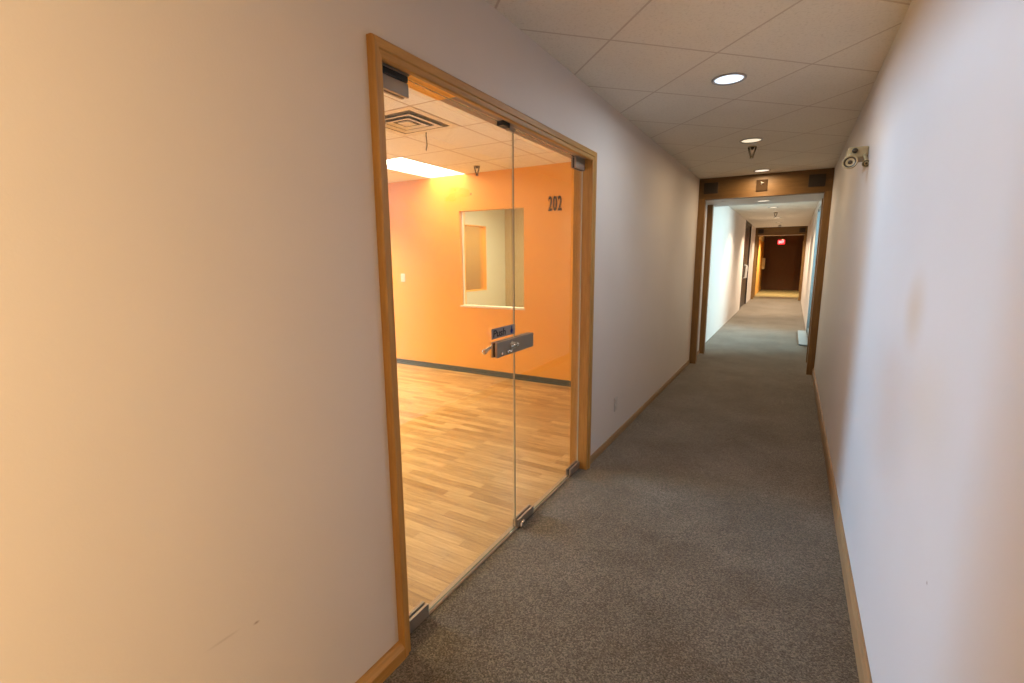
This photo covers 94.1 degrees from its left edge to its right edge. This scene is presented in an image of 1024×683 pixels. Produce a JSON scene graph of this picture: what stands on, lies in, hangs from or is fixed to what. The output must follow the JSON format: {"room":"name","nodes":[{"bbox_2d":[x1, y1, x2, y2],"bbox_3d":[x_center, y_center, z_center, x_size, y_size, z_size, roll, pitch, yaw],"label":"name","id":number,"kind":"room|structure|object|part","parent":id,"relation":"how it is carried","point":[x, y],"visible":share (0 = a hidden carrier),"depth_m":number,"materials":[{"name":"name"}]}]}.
{"room":"office corridor","nodes":[
{"label":"office corridor","id":0,"kind":"room"},
{"bbox_2d":[0,0,707,682],"bbox_3d":[-0.029,-0.193,2.421,0.113,2.557,12.150,5,11,30],"label":"wall","id":1,"kind":"structure","parent":0,"point":[195,474],"depth_m":1.16,"materials":[{"name":"paint"}]},
{"bbox_2d":[355,641,405,682],"bbox_3d":[-1.717,1.565,-0.377,0.030,0.068,5.160,5,11,30],"label":"baseboard","id":2,"kind":"structure","parent":1,"relation":"attached to","point":[384,667],"depth_m":1.73,"materials":[{"name":"brown wood"}]},
{"bbox_2d":[382,62,518,632],"bbox_3d":[-0.228,0.070,2.113,0.125,2.132,0.934,5,11,30],"label":"door","id":3,"kind":"structure","parent":1,"relation":"in","point":[395,80],"depth_m":2.30,"materials":[{"name":"clear glass"}]},
{"bbox_3d":[-0.094,0.029,2.418,0.048,0.056,0.149,5,11,30],"label":"lever handle","id":4,"kind":"part","parent":3,"relation":"part of","materials":[{"name":"metal"}]},
{"bbox_3d":[-0.042,-0.051,2.397,0.003,0.051,0.225,5,11,30],"label":"push plate","id":5,"kind":"part","parent":3,"relation":"part of","materials":[{"name":"silver metal"}]},
{"bbox_2d":[366,33,596,657],"bbox_3d":[0.014,-0.016,2.496,0.142,2.183,1.951,5,11,30],"label":"door frame","id":6,"kind":"structure","parent":1,"relation":"attached to","point":[379,50],"depth_m":1.82,"materials":[{"name":"brown wood"}]},
{"bbox_2d":[497,120,584,527],"bbox_3d":[0.216,-0.055,2.841,0.054,2.138,1.030,5,11,30],"label":"door","id":7,"kind":"structure","parent":1,"relation":"in","point":[525,340],"depth_m":2.80,"materials":[{"name":"clear glass"}]},
{"bbox_3d":[0.059,1.033,2.708,0.020,0.040,0.037,5,11,30],"label":"bolt knob","id":8,"kind":"part","parent":7,"relation":"part of","materials":[{"name":"metal"}]},
{"bbox_2d":[614,396,617,411],"bbox_3d":[0.866,0.521,3.971,0.009,0.116,0.072,5,11,30],"label":"wall outlet","id":9,"kind":"object","parent":1,"relation":"attached to","point":[615,398],"visible":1,"depth_m":3.96,"materials":[{"name":"plastic"}]},
{"bbox_2d":[590,350,699,463],"bbox_3d":[1.770,0.526,5.543,0.010,0.055,4.843,5,11,30],"label":"baseboard","id":10,"kind":"structure","parent":1,"relation":"attached to","point":[630,420],"depth_m":4.44,"materials":[{"name":"brown wood"}]},
{"bbox_2d":[465,226,480,289],"bbox_3d":[-1.445,-1.192,8.265,1.500,2.557,2.527,5,11,30],"label":"wall","id":11,"kind":"structure","parent":0,"point":[472,234],"depth_m":9.15,"materials":[{"name":"paint"}]},
{"bbox_2d":[465,224,486,291],"bbox_3d":[-0.653,-1.395,7.994,0.106,1.082,0.652,5,11,30],"label":"window","id":12,"kind":"structure","parent":11,"relation":"in","point":[482,228],"depth_m":8.25,"materials":[{"name":"orange paint"}]},
{"bbox_2d":[388,162,573,380],"bbox_3d":[-1.592,-0.945,6.841,7.100,2.557,0.120,5,11,30],"label":"wall","id":13,"kind":"structure","parent":0,"point":[431,325],"depth_m":6.13,"materials":[{"name":"paint"}]},
{"bbox_2d":[401,274,404,281],"bbox_3d":[-1.545,-0.902,6.743,0.076,0.116,0.011,5,11,30],"label":"light switch","id":14,"kind":"object","parent":13,"relation":"attached to","point":[402,275],"visible":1,"depth_m":6.74,"materials":[{"name":"white paint"}]},
{"bbox_2d":[397,358,570,386],"bbox_3d":[-1.620,0.289,6.992,7.100,0.070,0.022,5,11,30],"label":"baseboard","id":15,"kind":"structure","parent":13,"relation":"attached to","point":[560,382],"depth_m":6.24,"materials":[{"name":"grey rubber"}]},
{"bbox_2d":[458,206,524,309],"bbox_3d":[-0.237,-1.041,6.019,0.975,1.242,0.126,5,11,30],"label":"window","id":16,"kind":"structure","parent":13,"relation":"in","point":[461,217],"depth_m":6.19,"materials":[{"name":"orange paint"}]},
{"bbox_2d":[548,196,551,210],"bbox_3d":[0.438,-1.578,5.451,0.045,0.165,0.012,5,11,30],"label":"number","id":17,"kind":"object","parent":13,"relation":"in","point":[550,198],"depth_m":5.45,"materials":[{"name":"brown metal"}]},
{"bbox_2d":[553,196,556,210],"bbox_3d":[0.489,-1.574,5.422,0.045,0.165,0.012,5,11,30],"label":"number","id":18,"kind":"object","parent":13,"relation":"in","point":[555,197],"depth_m":5.42,"materials":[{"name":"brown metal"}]},
{"bbox_2d":[558,195,561,210],"bbox_3d":[0.541,-1.569,5.392,0.045,0.165,0.012,5,11,30],"label":"number","id":19,"kind":"object","parent":13,"relation":"in","point":[559,196],"depth_m":5.39,"materials":[{"name":"brown metal"}]},
{"bbox_2d":[464,208,523,306],"bbox_3d":[0.672,-0.996,7.048,3.400,2.557,2.527,5,11,30],"label":"wall","id":20,"kind":"structure","parent":0,"point":[498,223],"depth_m":8.59,"materials":[{"name":"paint"}]},
{"bbox_2d":[383,290,858,682],"bbox_3d":[2.030,-0.422,11.474,8.842,0.102,29.900,5,11,30],"label":"floor","id":21,"kind":"structure","parent":0,"point":[700,545],"depth_m":2.67,"materials":[{"name":"carpet"}]},
{"bbox_2d":[429,474,569,614],"bbox_3d":[0.003,1.056,2.685,0.040,0.010,1.848,5,11,30],"label":"threshold","id":22,"kind":"object","parent":21,"relation":"on","point":[510,528],"visible":0.49,"depth_m":2.42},
{"bbox_2d":[689,168,834,374],"bbox_3d":[3.514,-0.974,6.807,1.529,2.557,1.186,5,11,30],"label":"portal","id":23,"kind":"object","parent":21,"relation":"on","point":[792,186],"visible":0.91,"depth_m":6.29,"materials":[{"name":"brown wood"}]},
{"bbox_3d":[2.622,-0.819,6.731,0.087,2.290,0.100,5,11,30],"label":"post","id":24,"kind":"part","parent":23,"relation":"part of","materials":[{"name":"brown wood"}]},
{"bbox_3d":[3.034,-0.945,7.440,0.075,2.292,0.100,5,11,30],"label":"post","id":25,"kind":"part","parent":23,"relation":"part of","materials":[{"name":"brown wood"}]},
{"bbox_2d":[704,182,717,193],"bbox_3d":[2.677,-2.063,6.409,0.176,0.144,0.017,5,11,30],"label":"speaker grille","id":26,"kind":"object","parent":23,"relation":"attached to","point":[709,188],"visible":1,"depth_m":6.41,"materials":[{"name":"black metal"}]},
{"bbox_2d":[756,179,767,190],"bbox_3d":[3.198,-2.002,6.097,0.130,0.140,0.043,5,11,30],"label":"plate","id":27,"kind":"object","parent":23,"relation":"attached to","point":[761,185],"visible":1,"depth_m":6.10,"materials":[{"name":"brown metal"}]},
{"bbox_3d":[4.293,-0.829,6.716,0.068,2.292,0.100,5,11,30],"label":"post","id":28,"kind":"part","parent":23,"relation":"part of","materials":[{"name":"brown wood"}]},
{"bbox_2d":[808,173,825,186],"bbox_3d":[3.723,-1.966,5.808,0.176,0.144,0.017,5,11,30],"label":"speaker grille","id":29,"kind":"object","parent":23,"relation":"attached to","point":[815,180],"visible":1,"depth_m":5.80,"materials":[{"name":"black metal"}]},
{"bbox_3d":[3.871,-0.704,6.012,0.080,2.290,0.100,5,11,30],"label":"post","id":30,"kind":"part","parent":23,"relation":"part of","materials":[{"name":"brown wood"}]},
{"bbox_2d":[750,226,807,300],"bbox_3d":[9.694,-2.831,17.325,1.590,2.557,1.006,5,11,30],"label":"portal","id":31,"kind":"object","parent":21,"relation":"on","point":[794,230],"visible":0.91,"depth_m":16.77,"materials":[{"name":"brown wood"}]},
{"bbox_3d":[8.821,-2.692,17.340,0.087,2.290,0.100,5,11,30],"label":"post","id":32,"kind":"part","parent":31,"relation":"part of","materials":[{"name":"wood"}]},
{"bbox_3d":[9.233,-2.818,18.050,0.075,2.292,0.100,5,11,30],"label":"post","id":33,"kind":"part","parent":31,"relation":"part of","materials":[{"name":"wood"}]},
{"bbox_3d":[10.123,-2.572,16.592,0.080,2.290,0.100,5,11,30],"label":"post","id":34,"kind":"part","parent":31,"relation":"part of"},
{"bbox_2d":[798,330,807,345],"bbox_3d":[5.456,-0.073,8.941,0.145,0.029,1.810,5,11,30],"label":"ramp","id":35,"kind":"object","parent":21,"relation":"on","point":[802,335],"visible":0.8,"depth_m":8.75,"materials":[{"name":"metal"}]},
{"bbox_2d":[384,0,911,227],"bbox_3d":[2.018,-3.039,11.019,8.855,0.100,29.700,5,11,30],"label":"ceiling","id":36,"kind":"structure","parent":0,"point":[811,67],"depth_m":2.89,"materials":[{"name":"tile"}]},
{"bbox_2d":[385,106,460,136],"bbox_3d":[-0.819,-1.704,3.726,0.600,0.012,0.600,5,11,30],"label":"ceiling vent","id":37,"kind":"object","parent":36,"relation":"in","point":[406,121],"visible":0.84,"depth_m":3.71,"materials":[{"name":"metal"}]},
{"bbox_3d":[-0.819,-1.704,3.726,0.104,0.009,0.104,5,11,30],"label":"plate","id":38,"kind":"part","parent":37,"relation":"part of","materials":[{"name":"metal"}]},
{"bbox_2d":[387,157,463,177],"bbox_3d":[-1.115,-2.098,5.604,0.580,0.130,1.158,5,11,30],"label":"ceiling light","id":39,"kind":"object","parent":36,"relation":"attached to","point":[401,164],"depth_m":5.82,"materials":[{"name":"white paint"}]},
{"bbox_2d":[474,165,479,175],"bbox_3d":[-0.402,-1.956,5.462,0.082,0.111,0.078,5,11,30],"label":"sprinkler","id":40,"kind":"object","parent":36,"relation":"attached to","point":[476,166],"visible":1,"depth_m":5.45,"materials":[{"name":"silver metal"}]},
{"bbox_2d":[711,73,746,85],"bbox_3d":[1.300,-1.571,2.855,0.196,0.007,0.196,5,11,30],"label":"recessed light","id":41,"kind":"object","parent":36,"relation":"in","point":[729,78],"visible":1,"depth_m":2.85,"materials":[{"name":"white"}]},
{"bbox_2d":[739,138,762,143],"bbox_3d":[2.186,-1.835,4.353,0.196,0.007,0.196,5,11,30],"label":"recessed light","id":42,"kind":"object","parent":36,"relation":"in","point":[748,140],"visible":1,"depth_m":4.35,"materials":[{"name":"beige"}]},
{"bbox_2d":[748,146,756,158],"bbox_3d":[2.320,-1.827,4.604,0.082,0.111,0.078,5,11,30],"label":"sprinkler","id":43,"kind":"object","parent":36,"relation":"attached to","point":[749,147],"visible":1,"depth_m":4.60,"materials":[{"name":"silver metal"}]},
{"bbox_2d":[753,169,770,171],"bbox_3d":[3.076,-2.101,5.859,0.196,0.007,0.196,5,11,30],"label":"recessed light","id":44,"kind":"object","parent":36,"relation":"in","point":[759,170],"visible":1,"depth_m":5.86,"materials":[{"name":"beige"}]},
{"bbox_2d":[778,237,784,244],"bbox_3d":[10.661,-4.106,18.822,0.255,0.530,0.061,5,11,30],"label":"exit sign","id":45,"kind":"object","parent":36,"relation":"hanging from","point":[781,241],"visible":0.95,"depth_m":18.83,"materials":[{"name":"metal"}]},
{"bbox_2d":[705,206,764,341],"bbox_3d":[7.341,-2.424,15.061,0.163,2.557,17.450,5,11,30],"label":"wall","id":46,"kind":"structure","parent":0,"point":[728,231],"depth_m":10.38,"materials":[{"name":"paint"}]},
{"bbox_2d":[739,220,751,309],"bbox_3d":[7.175,-2.353,14.672,0.175,2.552,2.100,5,11,30],"label":"door","id":47,"kind":"structure","parent":46,"relation":"in","point":[748,229],"depth_m":14.83,"materials":[{"name":"white paint"}]},
{"bbox_3d":[7.135,-2.135,14.558,0.097,0.442,0.064,5,11,30],"label":"pull handle","id":48,"kind":"part","parent":47,"relation":"part of","materials":[{"name":"white paint"}]},
{"bbox_2d":[755,240,763,294],"bbox_3d":[10.538,-3.172,20.318,0.020,2.200,5.040,5,11,30],"label":"lining","id":49,"kind":"object","parent":46,"relation":"attached to","point":[761,243],"visible":0.57,"depth_m":20.41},
{"bbox_2d":[761,258,764,268],"bbox_3d":[11.519,-3.569,21.818,0.122,0.500,0.320,5,11,30],"label":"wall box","id":50,"kind":"object","parent":49,"relation":"attached to","point":[763,259],"visible":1,"depth_m":21.68,"materials":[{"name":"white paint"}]},
{"bbox_2d":[761,235,803,289],"bbox_3d":[12.514,-3.673,22.093,1.818,2.557,0.100,5,11,30],"label":"door frame","id":51,"kind":"structure","parent":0,"point":[799,239],"depth_m":21.87,"materials":[{"name":"brown wood"}]},
{"bbox_2d":[765,243,797,289],"bbox_3d":[12.479,-3.465,22.056,1.180,2.160,0.060,5,11,30],"label":"door","id":52,"kind":"structure","parent":51,"relation":"in","point":[782,258],"depth_m":22.04,"materials":[{"name":"brown wood"}]},
{"bbox_2d":[801,0,1023,682],"bbox_3d":[5.779,-1.373,9.031,0.115,2.557,29.600,5,11,30],"label":"wall","id":53,"kind":"structure","parent":0,"point":[919,364],"depth_m":1.27,"materials":[{"name":"paint"}]},
{"bbox_2d":[806,207,820,333],"bbox_3d":[5.379,-1.195,8.418,0.062,2.420,2.600,5,11,30],"label":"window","id":54,"kind":"structure","parent":53,"relation":"in","point":[819,210],"depth_m":9.44,"materials":[{"name":"white paint"}]},
{"bbox_2d":[812,368,871,682],"bbox_3d":[1.083,1.223,1.409,0.017,0.096,11.120,5,11,30],"label":"baseboard","id":55,"kind":"structure","parent":53,"relation":"attached to","point":[864,674],"depth_m":2.22,"materials":[{"name":"brown wood"}]},
{"bbox_2d":[842,146,868,168],"bbox_3d":[2.118,-1.122,2.941,0.144,0.143,0.285,5,11,30],"label":"emergency light","id":56,"kind":"object","parent":53,"relation":"attached to","point":[854,155],"visible":0.97,"depth_m":2.87,"materials":[{"name":"beige plastic"}]}
]}

